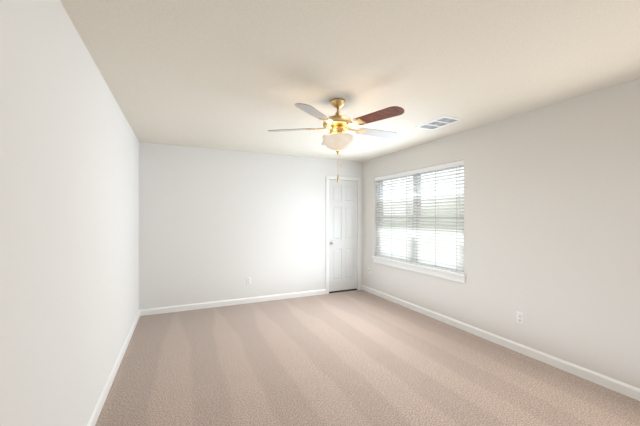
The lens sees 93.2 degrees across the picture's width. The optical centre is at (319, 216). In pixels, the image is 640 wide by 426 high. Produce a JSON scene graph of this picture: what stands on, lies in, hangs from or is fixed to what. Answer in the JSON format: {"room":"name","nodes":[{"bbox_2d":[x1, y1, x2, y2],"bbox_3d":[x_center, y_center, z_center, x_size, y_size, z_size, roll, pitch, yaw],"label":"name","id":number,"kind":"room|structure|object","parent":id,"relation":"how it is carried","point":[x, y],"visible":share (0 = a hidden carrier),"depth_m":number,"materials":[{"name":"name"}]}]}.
{"room":"empty bedroom","nodes":[
{"label":"empty bedroom","id":0,"kind":"room"},
{"bbox_2d":[0,0,138,425],"bbox_3d":[-1.490,0.170,1.772,0.160,2.440,5.685,0,0,-25],"label":"wall","id":1,"kind":"structure","parent":0,"point":[69,225],"depth_m":1.46,"materials":[{"name":"white paint"}]},
{"bbox_2d":[87,310,139,425],"bbox_3d":[-1.411,1.346,1.808,0.014,0.088,5.365,0,0,-25],"label":"baseboard","id":2,"kind":"structure","parent":1,"relation":"attached to","point":[99,404],"depth_m":2.49,"materials":[{"name":"white wood"}]},
{"bbox_2d":[139,142,362,309],"bbox_3d":[-0.895,0.170,5.086,3.690,2.440,0.160,0,0,-25],"label":"wall","id":3,"kind":"structure","parent":0,"point":[218,224],"depth_m":4.76,"materials":[{"name":"white paint"}]},
{"bbox_2d":[140,289,325,315],"bbox_3d":[-1.219,1.346,4.842,2.898,0.088,0.014,0,0,-25],"label":"baseboard","id":4,"kind":"structure","parent":3,"relation":"attached to","point":[168,309],"depth_m":4.73,"materials":[{"name":"white wood"}]},
{"bbox_2d":[329,179,356,291],"bbox_3d":[0.443,0.340,5.609,0.613,2.040,0.102,0,0,-25],"label":"door","id":5,"kind":"structure","parent":3,"relation":"in","point":[342,234],"depth_m":5.62,"materials":[{"name":"white wood"}]},
{"bbox_2d":[326,175,360,293],"bbox_3d":[0.407,0.320,5.675,0.743,2.140,0.176,0,0,-25],"label":"door frame","id":6,"kind":"structure","parent":3,"relation":"attached to","point":[357,179],"depth_m":5.69,"materials":[{"name":"white wood"}]},
{"bbox_2d":[60,0,639,161],"bbox_3d":[0.259,-1.100,2.576,4.010,0.100,5.685,0,0,-25],"label":"ceiling","id":7,"kind":"structure","parent":0,"point":[241,75],"depth_m":2.06,"materials":[{"name":"paint"}]},
{"bbox_2d":[268,98,403,182],"bbox_3d":[0.210,-0.677,2.776,1.222,0.745,1.271,0,0,-25],"label":"fan","id":8,"kind":"object","parent":7,"relation":"hanging from","point":[337,138],"visible":1,"depth_m":2.65,"materials":[{"name":"wood"}]},
{"bbox_2d":[415,115,462,129],"bbox_3d":[1.320,-1.044,3.392,0.280,0.011,0.450,0,0,-25],"label":"ceiling vent","id":9,"kind":"object","parent":7,"relation":"in","point":[439,122],"visible":1,"depth_m":3.36,"materials":[{"name":"white metal"}]},
{"bbox_2d":[95,290,639,425],"bbox_3d":[0.259,1.415,2.576,4.010,0.050,5.685,0,0,-25],"label":"floor","id":10,"kind":"structure","parent":0,"point":[356,358],"depth_m":2.65,"materials":[{"name":"beige carpet"}]},
{"bbox_2d":[363,78,639,388],"bbox_3d":[2.008,0.170,3.381,0.160,2.440,5.685,0,0,-25],"label":"wall","id":11,"kind":"structure","parent":0,"point":[552,223],"depth_m":2.85,"materials":[{"name":"white paint"}]},
{"bbox_2d":[372,256,465,282],"bbox_3d":[1.395,0.757,4.581,0.120,0.110,1.958,0,0,-25],"label":"window sill","id":12,"kind":"structure","parent":11,"relation":"attached to","point":[445,274],"depth_m":4.31,"materials":[{"name":"white wood"}]},
{"bbox_2d":[378,165,463,270],"bbox_3d":[1.475,0.000,4.618,0.065,1.410,1.888,0,0,-25],"label":"window","id":13,"kind":"structure","parent":11,"relation":"in","point":[420,174],"depth_m":4.58,"materials":[{"name":"white glass"}]},
{"bbox_2d":[375,160,463,272],"bbox_3d":[1.403,-0.001,4.585,0.074,1.400,1.882,0,0,-25],"label":"window blinds","id":14,"kind":"object","parent":13,"relation":"attached to","point":[429,250],"visible":0.83,"depth_m":4.37,"materials":[{"name":"white plastic"}]},
{"bbox_2d":[362,285,639,400],"bbox_3d":[1.929,1.346,3.345,0.014,0.088,5.365,0,0,-25],"label":"baseboard","id":15,"kind":"structure","parent":11,"relation":"attached to","point":[630,391],"depth_m":3.00,"materials":[{"name":"white wood"}]},
{"bbox_2d":[517,312,523,324],"bbox_3d":[2.045,1.035,3.098,0.008,0.115,0.070,0,0,-25],"label":"electrical outlet","id":16,"kind":"object","parent":11,"relation":"attached to","point":[520,317],"visible":1,"depth_m":3.09,"materials":[{"name":"white plastic"}]}
]}

